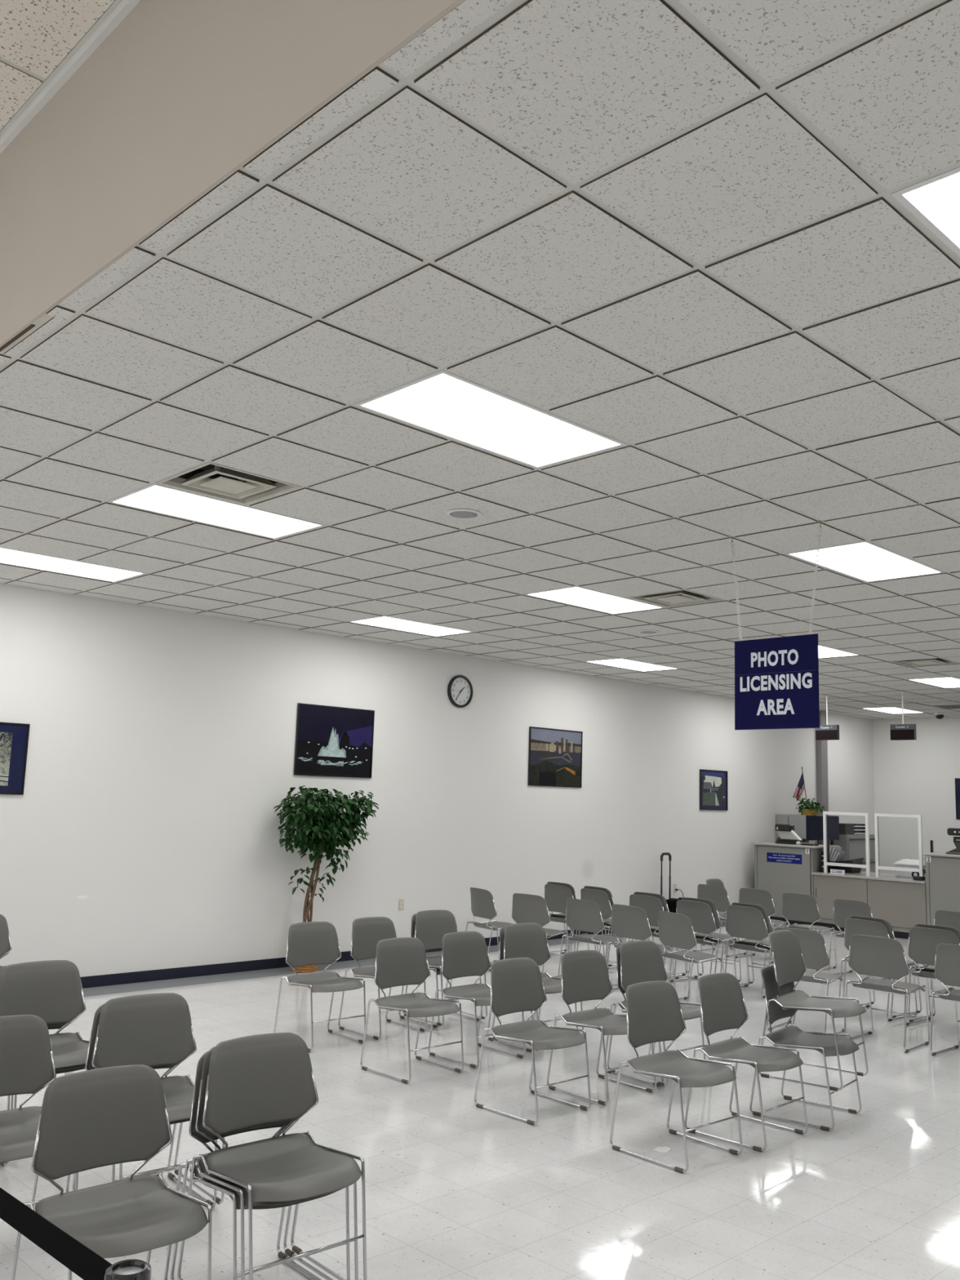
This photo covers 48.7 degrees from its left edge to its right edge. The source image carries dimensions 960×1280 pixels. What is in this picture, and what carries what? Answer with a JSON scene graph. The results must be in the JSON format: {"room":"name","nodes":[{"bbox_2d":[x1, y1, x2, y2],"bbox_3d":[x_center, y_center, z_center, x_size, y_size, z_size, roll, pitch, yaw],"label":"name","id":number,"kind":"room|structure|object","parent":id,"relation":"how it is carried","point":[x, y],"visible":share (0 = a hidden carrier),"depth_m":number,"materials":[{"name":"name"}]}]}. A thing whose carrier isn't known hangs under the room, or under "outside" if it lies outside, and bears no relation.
{"room":"licensing office waiting area","nodes":[
{"label":"licensing office waiting area","id":0,"kind":"room"},
{"bbox_2d":[0,0,122,137],"bbox_3d":[-2.198,-2.838,-0.271,7.072,0.144,16.759,10,-11,-43],"label":"ceiling","id":1,"kind":"structure","parent":0,"point":[38,37],"depth_m":3.80,"materials":[{"name":"tile"}]},
{"bbox_2d":[0,0,465,346],"bbox_3d":[0.274,-1.897,2.034,0.012,0.998,16.559,10,-11,-43],"label":"ceiling beam","id":2,"kind":"structure","parent":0,"point":[180,95],"depth_m":3.31,"materials":[{"name":"paint"}]},
{"bbox_2d":[0,0,140,154],"bbox_3d":[0.275,-2.322,2.084,0.024,0.038,16.559,10,-11,-43],"label":"trim","id":3,"kind":"structure","parent":2,"relation":"attached to","point":[125,7],"depth_m":3.90,"materials":[{"name":"white metal"}]},
{"bbox_2d":[0,582,875,977],"bbox_3d":[-1.503,1.238,11.633,25.207,4.426,0.120,10,-11,-43],"label":"wall","id":4,"kind":"structure","parent":0,"point":[143,833],"depth_m":11.13,"materials":[{"name":"white paint"}]},
{"bbox_2d":[0,721,30,795],"bbox_3d":[-4.200,0.987,8.929,0.748,0.609,0.021,10,-11,-43],"label":"framed picture","id":5,"kind":"object","parent":4,"relation":"attached to","point":[14,737],"visible":1,"depth_m":9.11,"materials":[{"name":"black paint"}]},
{"bbox_2d":[293,702,374,777],"bbox_3d":[-1.564,1.100,11.486,1.020,0.752,0.024,10,-11,-43],"label":"framed picture","id":6,"kind":"object","parent":4,"relation":"attached to","point":[331,740],"visible":1,"depth_m":11.47,"materials":[{"name":"black paper"}]},
{"bbox_2d":[80,920,721,988],"bbox_3d":[-3.198,3.084,9.676,20.550,0.098,0.008,10,-11,-43],"label":"baseboard","id":7,"kind":"structure","parent":4,"relation":"attached to","point":[254,965],"depth_m":10.15,"materials":[{"name":"blue rubber"}]},
{"bbox_2d":[447,675,472,707],"bbox_3d":[-0.235,0.621,12.829,0.396,0.396,0.039,10,-11,-43],"label":"wall clock","id":8,"kind":"object","parent":4,"relation":"attached to","point":[459,689],"visible":1,"depth_m":12.82,"materials":[{"name":"plastic"}]},
{"bbox_2d":[528,726,582,787],"bbox_3d":[1.000,1.548,13.940,1.030,0.751,0.021,10,-11,-43],"label":"framed picture","id":9,"kind":"object","parent":4,"relation":"attached to","point":[555,755],"visible":1,"depth_m":13.92,"materials":[{"name":"multicoloured paper"}]},
{"bbox_2d":[699,768,728,810],"bbox_3d":[3.620,2.324,16.408,0.742,0.612,0.021,10,-11,-43],"label":"framed picture","id":10,"kind":"object","parent":4,"relation":"attached to","point":[713,784],"visible":1,"depth_m":16.41,"materials":[{"name":"paper"}]},
{"bbox_2d":[816,710,828,844],"bbox_3d":[6.021,2.984,18.623,0.220,3.482,0.100,10,-11,-43],"label":"trim","id":11,"kind":"structure","parent":4,"relation":"attached to","point":[822,789],"depth_m":18.67,"materials":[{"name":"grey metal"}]},
{"bbox_2d":[0,0,959,719],"bbox_3d":[6.838,-0.397,8.230,18.274,0.247,16.815,10,-11,-43],"label":"ceiling","id":12,"kind":"structure","parent":0,"point":[674,232],"depth_m":4.07,"materials":[{"name":"tile"}]},
{"bbox_2d":[0,546,146,582],"bbox_3d":[-3.320,-0.617,8.364,1.194,0.063,0.585,10,-11,-43],"label":"ceiling light","id":13,"kind":"object","parent":12,"relation":"attached to","point":[7,556],"visible":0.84,"depth_m":8.38,"materials":[{"name":"white plastic"}]},
{"bbox_2d":[107,483,325,538],"bbox_3d":[-1.623,-0.817,6.625,1.194,0.063,0.585,10,-11,-43],"label":"ceiling light","id":14,"kind":"object","parent":12,"relation":"attached to","point":[155,498],"visible":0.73,"depth_m":6.58,"materials":[{"name":"white plastic"}]},
{"bbox_2d":[155,462,301,504],"bbox_3d":[-1.416,-0.941,5.986,0.585,0.150,0.585,10,-11,-43],"label":"ceiling vent","id":15,"kind":"object","parent":12,"relation":"in","point":[208,478],"visible":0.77,"depth_m":6.02,"materials":[{"name":"white metal"}]},
{"bbox_2d":[347,615,471,636],"bbox_3d":[-0.697,-0.164,10.872,1.194,0.063,0.585,10,-11,-43],"label":"ceiling light","id":16,"kind":"object","parent":12,"relation":"attached to","point":[387,622],"visible":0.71,"depth_m":10.84,"materials":[{"name":"white plastic"}]},
{"bbox_2d":[445,508,481,519],"bbox_3d":[-0.098,-0.759,6.397,0.220,0.014,0.220,10,-11,-43],"label":"ceiling speaker","id":17,"kind":"object","parent":12,"relation":"attached to","point":[460,513],"visible":1,"depth_m":6.37,"materials":[{"name":"white plastic"}]},
{"bbox_2d":[353,369,626,468],"bbox_3d":[0.075,-1.017,4.886,1.194,0.063,0.585,10,-11,-43],"label":"ceiling light","id":18,"kind":"object","parent":12,"relation":"attached to","point":[444,403],"visible":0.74,"depth_m":4.83,"materials":[{"name":"white plastic"}]},
{"bbox_2d":[524,586,665,614],"bbox_3d":[1.000,-0.364,9.133,1.194,0.063,0.585,10,-11,-43],"label":"ceiling light","id":19,"kind":"object","parent":12,"relation":"attached to","point":[576,596],"visible":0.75,"depth_m":9.10,"materials":[{"name":"white plastic"}]},
{"bbox_2d":[583,657,678,671],"bbox_3d":[1.926,0.289,13.381,1.194,0.063,0.585,10,-11,-43],"label":"ceiling light","id":20,"kind":"object","parent":12,"relation":"attached to","point":[622,663],"visible":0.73,"depth_m":13.36,"materials":[{"name":"white plastic"}]},
{"bbox_2d":[626,589,724,607],"bbox_3d":[1.645,-0.413,8.913,0.585,0.150,0.585,10,-11,-43],"label":"ceiling vent","id":21,"kind":"object","parent":12,"relation":"in","point":[681,597],"visible":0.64,"depth_m":8.91,"materials":[{"name":"metal"}]},
{"bbox_2d":[729,520,822,729],"bbox_3d":[1.803,-0.075,6.464,0.044,1.236,0.622,10,-11,-43],"label":"hanging sign","id":22,"kind":"object","parent":12,"relation":"hanging from","point":[776,679],"visible":1,"depth_m":6.41,"materials":[{"name":"plastic"}]},
{"bbox_2d":[815,695,839,740],"bbox_3d":[5.308,1.185,16.206,0.074,0.682,0.350,10,-11,-43],"label":"display","id":23,"kind":"object","parent":12,"relation":"hanging from","point":[825,732],"visible":0.99,"depth_m":16.15,"materials":[{"name":"plastic"}]},
{"bbox_2d":[784,540,944,582],"bbox_3d":[2.698,-0.564,7.394,1.194,0.063,0.585,10,-11,-43],"label":"ceiling light","id":24,"kind":"object","parent":12,"relation":"attached to","point":[866,561],"visible":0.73,"depth_m":7.36,"materials":[{"name":"white plastic"}]},
{"bbox_2d":[889,692,916,740],"bbox_3d":[6.128,1.098,15.365,0.074,0.700,0.350,10,-11,-43],"label":"display","id":25,"kind":"object","parent":12,"relation":"hanging from","point":[902,731],"visible":1,"depth_m":15.31,"materials":[{"name":"plastic"}]},
{"bbox_2d":[890,166,959,257],"bbox_3d":[1.773,-1.217,3.147,1.194,0.063,0.585,10,-11,-43],"label":"ceiling light","id":26,"kind":"object","parent":12,"relation":"attached to","point":[935,201],"visible":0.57,"depth_m":2.98,"materials":[{"name":"white plastic"}]},
{"bbox_2d":[902,172,959,247],"bbox_3d":[1.772,-1.190,3.143,1.150,0.005,0.541,10,-11,-43],"label":"diffuser","id":27,"kind":"object","parent":26,"relation":"attached to","point":[935,202],"depth_m":2.99,"materials":[{"name":"white plastic"}]},
{"bbox_2d":[890,657,959,666],"bbox_3d":[5.142,0.191,12.258,0.585,0.150,0.585,10,-11,-43],"label":"ceiling vent","id":28,"kind":"object","parent":12,"relation":"in","point":[932,661],"visible":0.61,"depth_m":12.25,"materials":[{"name":"metal"}]},
{"bbox_2d":[908,676,959,688],"bbox_3d":[6.247,0.541,14.150,1.194,0.063,0.585,10,-11,-43],"label":"ceiling light","id":29,"kind":"object","parent":12,"relation":"attached to","point":[944,682],"visible":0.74,"depth_m":14.08,"materials":[{"name":"white plastic"}]},
{"bbox_2d":[0,921,959,1279],"bbox_3d":[4.188,2.794,5.386,25.187,0.100,16.659,10,-11,-43],"label":"floor","id":30,"kind":"structure","parent":0,"point":[455,1188],"depth_m":5.48,"materials":[{"name":"tile"}]},
{"bbox_2d":[0,1014,78,1208],"bbox_3d":[-1.875,1.954,4.174,0.489,0.821,0.541,9,-11,-41],"label":"chair","id":31,"kind":"object","parent":30,"relation":"on","point":[27,1065],"visible":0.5,"depth_m":4.41,"materials":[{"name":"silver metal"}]},
{"bbox_2d":[0,1018,84,1165],"bbox_3d":[-2.208,2.115,5.345,0.489,0.821,0.541,10,-12,-44],"label":"chair","id":32,"kind":"object","parent":30,"relation":"on","point":[65,1071],"visible":0.08,"depth_m":5.18,"materials":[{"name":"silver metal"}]},
{"bbox_2d":[4,1014,85,1163],"bbox_3d":[-2.176,2.085,5.310,0.489,0.821,0.541,10,-12,-44],"label":"chair","id":33,"kind":"object","parent":32,"relation":"on","point":[62,1023],"visible":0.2,"depth_m":5.15,"materials":[{"name":"silver metal"}]},
{"bbox_2d":[0,960,89,1108],"bbox_3d":[-2.144,2.054,5.274,0.489,0.821,0.541,10,-12,-44],"label":"chair","id":34,"kind":"object","parent":33,"relation":"on","point":[51,991],"visible":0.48,"depth_m":5.46,"materials":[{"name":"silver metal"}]},
{"bbox_2d":[11,1064,212,1279],"bbox_3d":[-1.167,1.869,3.433,0.489,0.821,0.541,9,-11,-41],"label":"chair","id":35,"kind":"object","parent":30,"relation":"on","point":[102,1117],"visible":0.9,"depth_m":3.54,"materials":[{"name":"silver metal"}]},
{"bbox_2d":[104,1258,151,1279],"bbox_3d":[-0.596,1.534,1.676,0.340,1.010,0.340,10,-11,-43],"label":"barrier post","id":36,"kind":"object","parent":30,"relation":"on","point":[126,1269],"visible":1,"depth_m":1.74,"materials":[{"name":"black plastic"}]},
{"bbox_2d":[0,1187,111,1279],"bbox_3d":[-1.269,1.157,2.428,0.002,0.062,1.875,10,-12,-44],"label":"belt","id":37,"kind":"object","parent":36,"relation":"attached to","point":[65,1249],"visible":0.96,"depth_m":1.94,"materials":[{"name":"black fabric"}]},
{"bbox_2d":[66,1003,217,1207],"bbox_3d":[-1.444,2.037,4.640,0.489,0.821,0.541,9,-11,-40],"label":"chair","id":38,"kind":"object","parent":30,"relation":"on","point":[88,1066],"visible":0.22,"depth_m":4.67,"materials":[{"name":"silver metal"}]},
{"bbox_2d":[72,992,225,1204],"bbox_3d":[-1.405,2.008,4.615,0.489,0.821,0.541,9,-11,-40],"label":"chair","id":39,"kind":"object","parent":38,"relation":"on","point":[149,1029],"visible":0.57,"depth_m":4.79,"materials":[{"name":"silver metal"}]},
{"bbox_2d":[164,1051,350,1279],"bbox_3d":[-0.772,1.941,3.841,0.489,0.821,0.541,9,-11,-41],"label":"chair","id":40,"kind":"object","parent":30,"relation":"on","point":[234,1196],"visible":0.28,"depth_m":3.83,"materials":[{"name":"silver metal"}]},
{"bbox_2d":[170,1046,358,1279],"bbox_3d":[-0.739,1.911,3.808,0.489,0.821,0.541,9,-11,-41],"label":"chair","id":41,"kind":"object","parent":40,"relation":"on","point":[242,1192],"visible":0.28,"depth_m":3.79,"materials":[{"name":"silver metal"}]},
{"bbox_2d":[177,1031,367,1279],"bbox_3d":[-0.705,1.881,3.775,0.489,0.821,0.541,9,-11,-41],"label":"chair","id":42,"kind":"object","parent":41,"relation":"on","point":[252,1080],"visible":0.98,"depth_m":3.87,"materials":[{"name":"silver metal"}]},
{"bbox_2d":[273,921,366,1052],"bbox_3d":[-1.131,2.496,7.705,0.489,0.821,0.541,9,-11,-41],"label":"chair","id":43,"kind":"object","parent":30,"relation":"on","point":[308,943],"visible":0.93,"depth_m":7.83,"materials":[{"name":"grey plastic"}]},
{"bbox_2d":[273,785,378,973],"bbox_3d":[-1.575,2.426,10.843,1.254,1.841,0.684,9,-11,-39],"label":"ficus tree","id":44,"kind":"object","parent":30,"relation":"on","point":[325,820],"visible":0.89,"depth_m":10.71,"materials":[{"name":"green plant"}]},
{"bbox_2d":[337,916,426,1039],"bbox_3d":[-0.714,2.573,8.137,0.489,0.821,0.541,10,-12,-44],"label":"chair","id":45,"kind":"object","parent":30,"relation":"on","point":[366,932],"visible":0.49,"depth_m":8.25,"materials":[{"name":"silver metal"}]},
{"bbox_2d":[360,937,463,1084],"bbox_3d":[-0.416,2.414,6.983,0.489,0.821,0.541,10,-11,-43],"label":"chair","id":46,"kind":"object","parent":30,"relation":"on","point":[402,961],"visible":1,"depth_m":7.09,"materials":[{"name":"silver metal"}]},
{"bbox_2d":[399,913,482,1027],"bbox_3d":[-0.288,2.654,8.593,0.489,0.821,0.541,9,-11,-41],"label":"chair","id":47,"kind":"object","parent":30,"relation":"on","point":[437,971],"visible":0.15,"depth_m":8.58,"materials":[{"name":"silver metal"}]},
{"bbox_2d":[403,909,487,1026],"bbox_3d":[-0.251,2.621,8.538,0.489,0.821,0.541,9,-11,-41],"label":"chair","id":48,"kind":"object","parent":47,"relation":"on","point":[431,926],"visible":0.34,"depth_m":8.69,"materials":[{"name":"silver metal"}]},
{"bbox_2d":[427,931,525,1067],"bbox_3d":[0.008,2.491,7.417,0.489,0.821,0.541,10,-12,-43],"label":"chair","id":49,"kind":"object","parent":30,"relation":"on","point":[464,953],"visible":0.82,"depth_m":7.55,"materials":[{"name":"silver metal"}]},
{"bbox_2d":[465,887,513,971],"bbox_3d":[0.163,3.075,11.366,0.541,0.821,0.489,7,-10,-33],"label":"chair","id":50,"kind":"object","parent":30,"relation":"on","point":[482,904],"visible":0.77,"depth_m":11.27,"materials":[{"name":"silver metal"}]},
{"bbox_2d":[486,926,577,1052],"bbox_3d":[0.419,2.577,7.912,0.489,0.821,0.541,9,-11,-40],"label":"chair","id":51,"kind":"object","parent":30,"relation":"on","point":[502,929],"visible":0.08,"depth_m":7.90,"materials":[{"name":"silver metal"}]},
{"bbox_2d":[491,923,584,1051],"bbox_3d":[0.452,2.538,7.819,0.489,0.821,0.541,9,-11,-40],"label":"chair","id":52,"kind":"object","parent":51,"relation":"on","point":[529,940],"visible":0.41,"depth_m":8.01,"materials":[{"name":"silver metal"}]},
{"bbox_2d":[474,957,591,1124],"bbox_3d":[0.336,2.327,6.227,0.489,0.821,0.541,10,-12,-43],"label":"chair","id":53,"kind":"object","parent":30,"relation":"on","point":[517,985],"visible":1,"depth_m":6.32,"materials":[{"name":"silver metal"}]},
{"bbox_2d":[511,893,568,977],"bbox_3d":[0.609,3.025,10.925,0.489,0.821,0.541,-5,-11,38],"label":"chair","id":54,"kind":"object","parent":30,"relation":"on","point":[526,908],"visible":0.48,"depth_m":10.79,"materials":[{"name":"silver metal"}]},
{"bbox_2d":[544,884,595,955],"bbox_3d":[1.017,3.219,12.155,0.541,0.821,0.489,10,-11,-43],"label":"chair","id":55,"kind":"object","parent":30,"relation":"on","point":[556,896],"visible":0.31,"depth_m":12.05,"materials":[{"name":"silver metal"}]},
{"bbox_2d":[557,897,624,986],"bbox_3d":[1.135,2.983,10.523,0.489,0.821,0.541,-6,-12,44],"label":"chair","id":56,"kind":"object","parent":30,"relation":"on","point":[584,915],"visible":0.85,"depth_m":10.42,"materials":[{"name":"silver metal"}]},
{"bbox_2d":[546,950,656,1105],"bbox_3d":[0.788,2.405,6.656,0.489,0.821,0.541,9,-11,-42],"label":"chair","id":57,"kind":"object","parent":30,"relation":"on","point":[585,976],"visible":0.92,"depth_m":6.79,"materials":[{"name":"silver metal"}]},
{"bbox_2d":[573,888,633,968],"bbox_3d":[1.392,3.167,11.719,0.541,0.821,0.489,9,-11,-39],"label":"chair","id":58,"kind":"object","parent":30,"relation":"on","point":[601,898],"visible":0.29,"depth_m":11.54,"materials":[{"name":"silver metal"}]},
{"bbox_2d":[605,903,675,990],"bbox_3d":[1.534,2.932,10.086,0.541,0.821,0.489,10,-11,-42],"label":"chair","id":59,"kind":"object","parent":30,"relation":"on","point":[629,922],"visible":0.59,"depth_m":9.98,"materials":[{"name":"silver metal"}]},
{"bbox_2d":[603,944,706,1086],"bbox_3d":[1.195,2.484,7.106,0.489,0.821,0.541,9,-11,-41],"label":"chair","id":60,"kind":"object","parent":30,"relation":"on","point":[618,953],"visible":0.22,"depth_m":7.09,"materials":[{"name":"silver metal"}]},
{"bbox_2d":[606,940,710,1086],"bbox_3d":[1.207,2.445,7.015,0.489,0.821,0.541,9,-11,-41],"label":"chair","id":61,"kind":"object","parent":60,"relation":"on","point":[641,961],"visible":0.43,"depth_m":7.17,"materials":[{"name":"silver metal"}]},
{"bbox_2d":[624,894,686,977],"bbox_3d":[1.860,3.106,11.201,0.489,0.821,0.541,-6,-12,45],"label":"chair","id":62,"kind":"object","parent":30,"relation":"on","point":[651,905],"visible":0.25,"depth_m":11.05,"materials":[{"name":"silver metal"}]},
{"bbox_2d":[660,852,683,912],"bbox_3d":[2.751,3.553,14.945,0.354,1.081,0.280,10,-11,-43],"label":"luggage","id":63,"kind":"object","parent":30,"relation":"on","point":[671,902],"visible":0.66,"depth_m":14.94,"materials":[{"name":"black plastic"}]},
{"bbox_2d":[609,980,742,1173],"bbox_3d":[1.046,2.249,5.542,0.489,0.821,0.541,9,-11,-41],"label":"chair","id":64,"kind":"object","parent":30,"relation":"on","point":[654,1012],"visible":1,"depth_m":5.64,"materials":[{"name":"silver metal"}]},
{"bbox_2d":[657,911,724,1002],"bbox_3d":[1.891,2.865,9.554,0.541,0.821,0.489,7,-10,-33],"label":"chair","id":65,"kind":"object","parent":30,"relation":"on","point":[675,930],"visible":0.88,"depth_m":9.46,"materials":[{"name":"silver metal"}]},
{"bbox_2d":[669,899,736,982],"bbox_3d":[2.275,3.052,10.741,0.541,0.821,0.489,10,-12,-43],"label":"chair","id":66,"kind":"object","parent":30,"relation":"on","point":[700,914],"visible":0.52,"depth_m":10.59,"materials":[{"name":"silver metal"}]},
{"bbox_2d":[674,897,741,982],"bbox_3d":[2.327,3.030,10.756,0.541,0.821,0.489,10,-12,-43],"label":"chair","id":67,"kind":"object","parent":66,"relation":"on","point":[717,938],"visible":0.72,"depth_m":10.64,"materials":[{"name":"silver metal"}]},
{"bbox_2d":[691,884,747,956],"bbox_3d":[2.937,3.393,12.918,0.541,0.821,0.489,10,-11,-43],"label":"chair","id":68,"kind":"object","parent":30,"relation":"on","point":[718,895],"visible":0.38,"depth_m":12.76,"materials":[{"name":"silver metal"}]},
{"bbox_2d":[684,972,808,1151],"bbox_3d":[1.501,2.317,5.902,0.541,0.821,0.489,-6,-12,44],"label":"chair","id":69,"kind":"object","parent":30,"relation":"on","point":[722,1005],"visible":0.98,"depth_m":5.99,"materials":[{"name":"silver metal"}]},
{"bbox_2d":[720,905,772,998],"bbox_3d":[2.693,3.008,10.347,0.541,0.821,0.489,9,-11,-42],"label":"chair","id":70,"kind":"object","parent":30,"relation":"on","point":[741,922],"visible":0.7,"depth_m":10.23,"materials":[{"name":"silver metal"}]},
{"bbox_2d":[724,902,773,985],"bbox_3d":[2.742,2.985,10.360,0.541,0.821,0.489,9,-11,-42],"label":"chair","id":71,"kind":"object","parent":70,"relation":"on","point":[764,944],"visible":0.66,"depth_m":10.26,"materials":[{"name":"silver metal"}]},
{"bbox_2d":[734,888,788,963],"bbox_3d":[3.355,3.353,12.552,0.489,0.821,0.541,-6,-11,43],"label":"chair","id":72,"kind":"object","parent":30,"relation":"on","point":[763,898],"visible":0.4,"depth_m":12.41,"materials":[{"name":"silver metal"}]},
{"bbox_2d":[751,842,839,925],"bbox_3d":[4.914,3.786,16.487,0.800,1.205,1.085,10,-11,-43],"label":"service counter","id":73,"kind":"object","parent":30,"relation":"on","point":[776,878],"visible":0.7,"depth_m":16.24,"materials":[{"name":"grey laminate"}]},
{"bbox_2d":[766,852,801,864],"bbox_3d":[4.671,3.352,16.282,0.004,0.143,0.596,10,-11,-43],"label":"notice sign","id":74,"kind":"object","parent":73,"relation":"attached to","point":[771,857],"visible":1,"depth_m":16.28,"materials":[{"name":"plastic"}]},
{"bbox_2d":[751,842,839,848],"bbox_3d":[4.933,3.207,16.572,0.800,0.033,1.085,10,-11,-43],"label":"countertop","id":75,"kind":"structure","parent":73,"relation":"on","point":[753,843],"depth_m":16.29,"materials":[{"name":"laminate"}]},
{"bbox_2d":[774,823,802,844],"bbox_3d":[4.831,3.025,16.507,0.220,0.300,0.435,10,-11,-43],"label":"printer","id":76,"kind":"object","parent":75,"relation":"on","point":[787,834],"visible":0.95,"depth_m":16.46,"materials":[{"name":"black plastic"}]},
{"bbox_2d":[749,964,861,1131],"bbox_3d":[1.953,2.389,6.295,0.541,0.821,0.489,-5,-11,38],"label":"chair","id":77,"kind":"object","parent":30,"relation":"on","point":[791,1036],"visible":0.89,"depth_m":6.32,"materials":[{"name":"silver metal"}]},
{"bbox_2d":[758,929,868,1091],"bbox_3d":[2.013,2.187,6.343,0.541,0.821,0.489,-5,-10,37],"label":"chair","id":78,"kind":"object","parent":77,"relation":"on","point":[789,966],"visible":0.96,"depth_m":6.41,"materials":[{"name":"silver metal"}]},
{"bbox_2d":[767,927,846,1033],"bbox_3d":[2.675,2.759,8.655,0.489,0.821,0.541,-5,-11,37],"label":"chair","id":79,"kind":"object","parent":30,"relation":"on","point":[812,944],"visible":0.52,"depth_m":8.47,"materials":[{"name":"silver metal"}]},
{"bbox_2d":[778,892,836,971],"bbox_3d":[3.726,3.291,12.053,0.541,0.821,0.489,10,-12,-44],"label":"chair","id":80,"kind":"object","parent":30,"relation":"on","point":[795,906],"visible":0.87,"depth_m":11.95,"materials":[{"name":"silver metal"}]},
{"bbox_2d":[819,834,875,872],"bbox_3d":[6.450,4.070,18.532,1.020,1.335,0.530,10,-11,-43],"label":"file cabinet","id":81,"kind":"object","parent":30,"relation":"on","point":[854,845],"visible":0.34,"depth_m":18.32,"materials":[{"name":"metal"}]},
{"bbox_2d":[828,898,888,978],"bbox_3d":[4.120,3.217,11.461,0.541,0.821,0.489,9,-11,-42],"label":"chair","id":82,"kind":"object","parent":30,"relation":"on","point":[843,908],"visible":0.36,"depth_m":11.41,"materials":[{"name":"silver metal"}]},
{"bbox_2d":[811,871,927,938],"bbox_3d":[5.982,3.895,15.646,1.195,0.815,1.709,10,-11,-43],"label":"counter","id":83,"kind":"object","parent":30,"relation":"on","point":[900,901],"depth_m":15.17,"materials":[{"name":"beige laminate"}]},
{"bbox_2d":[822,811,870,876],"bbox_3d":[5.430,3.015,15.721,0.036,0.912,0.708,10,-11,-43],"label":"screen","id":84,"kind":"object","parent":83,"relation":"on","point":[826,863],"visible":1,"depth_m":15.69,"materials":[{"name":"white plastic"}]},
{"bbox_2d":[811,871,925,883],"bbox_3d":[5.994,3.505,15.703,1.195,0.028,1.707,10,-11,-43],"label":"countertop","id":85,"kind":"structure","parent":83,"relation":"on","point":[886,877],"depth_m":15.46,"materials":[{"name":"laminate"}]},
{"bbox_2d":[874,813,923,877],"bbox_3d":[5.983,2.950,15.155,0.036,0.912,0.680,10,-11,-43],"label":"screen","id":86,"kind":"object","parent":83,"relation":"on","point":[920,869],"visible":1,"depth_m":15.15,"materials":[{"name":"white plastic"}]},
{"bbox_2d":[893,858,925,878],"bbox_3d":[6.389,3.359,15.620,0.360,0.262,0.445,10,-11,-43],"label":"printer","id":87,"kind":"object","parent":83,"relation":"on","point":[904,863],"visible":0.52,"depth_m":15.53,"materials":[{"name":"plastic"}]},
{"bbox_2d":[839,918,917,1021],"bbox_3d":[3.554,2.904,9.451,0.541,0.821,0.489,8,-11,-37],"label":"chair","id":88,"kind":"object","parent":30,"relation":"on","point":[852,926],"visible":0.24,"depth_m":9.37,"materials":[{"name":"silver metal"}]},
{"bbox_2d":[842,915,921,1017],"bbox_3d":[3.595,2.881,9.464,0.541,0.821,0.489,8,-11,-37],"label":"chair","id":89,"kind":"object","parent":88,"relation":"on","point":[886,923],"visible":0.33,"depth_m":9.34,"materials":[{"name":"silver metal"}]},
{"bbox_2d":[844,934,929,1053],"bbox_3d":[3.192,2.724,8.305,0.489,0.821,0.541,-6,-12,44],"label":"chair","id":90,"kind":"object","parent":30,"relation":"on","point":[869,955],"visible":0.97,"depth_m":8.21,"materials":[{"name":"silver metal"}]},
{"bbox_2d":[903,926,959,1025],"bbox_3d":[3.929,2.845,8.965,0.541,0.821,0.489,10,-11,-43],"label":"chair","id":91,"kind":"object","parent":30,"relation":"on","point":[923,942],"visible":0.53,"depth_m":8.91,"materials":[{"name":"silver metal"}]},
{"bbox_2d":[907,923,959,1022],"bbox_3d":[3.971,2.823,8.982,0.541,0.821,0.489,10,-11,-43],"label":"chair","id":92,"kind":"object","parent":91,"relation":"on","point":[931,968],"visible":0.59,"depth_m":8.94,"materials":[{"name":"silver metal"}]},
{"bbox_2d":[921,852,959,924],"bbox_3d":[6.826,3.561,14.528,0.800,1.205,1.182,10,-11,-43],"label":"cabinet","id":93,"kind":"object","parent":30,"relation":"on","point":[942,868],"visible":0.83,"depth_m":14.55,"materials":[{"name":"grey laminate"}]},
{"bbox_2d":[930,943,959,1055],"bbox_3d":[3.700,2.682,7.906,0.541,0.821,0.489,10,-12,-43],"label":"chair","id":94,"kind":"object","parent":30,"relation":"on","point":[947,962],"visible":1,"depth_m":7.90,"materials":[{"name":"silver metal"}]},
{"bbox_2d":[930,910,959,993],"bbox_3d":[4.822,3.105,10.542,0.541,0.821,0.489,10,-11,-43],"label":"chair","id":95,"kind":"object","parent":30,"relation":"on","point":[942,917],"visible":0.3,"depth_m":10.49,"materials":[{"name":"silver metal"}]},
{"bbox_3d":[-3.483,2.373,7.386,0.489,0.821,0.541,10,-12,-44],"label":"chair","id":96,"kind":"object","parent":30,"relation":"on","visible":0},
{"bbox_2d":[0,914,11,972],"bbox_3d":[-3.451,2.343,7.352,0.489,0.821,0.541,10,-12,-44],"label":"chair","id":97,"kind":"object","parent":96,"relation":"on","point":[5,940],"visible":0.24,"depth_m":7.64,"materials":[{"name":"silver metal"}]},
{"bbox_2d":[872,716,959,874],"bbox_3d":[13.283,2.571,14.220,0.120,3.486,16.559,10,-11,-43],"label":"wall","id":98,"kind":"structure","parent":0,"point":[917,776],"depth_m":19.58,"materials":[{"name":"white paint"}]},
{"bbox_3d":[5.511,4.190,17.539,1.240,0.750,0.660,10,-11,-43],"label":"desk","id":99,"kind":"object","parent":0,"visible":0},
{"bbox_2d":[776,813,839,844],"bbox_3d":[5.475,3.376,17.684,1.054,0.900,0.575,10,-11,-43],"label":"computer monitor","id":100,"kind":"object","parent":99,"relation":"on","point":[808,828],"visible":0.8,"depth_m":17.39,"materials":[{"name":"black plastic"}]},
{"bbox_2d":[795,798,826,815],"bbox_3d":[5.476,2.751,17.490,0.411,0.288,0.508,10,-11,-43],"label":"potted plant","id":101,"kind":"object","parent":100,"relation":"on","point":[812,809],"visible":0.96,"depth_m":17.43,"materials":[{"name":"green plant"}]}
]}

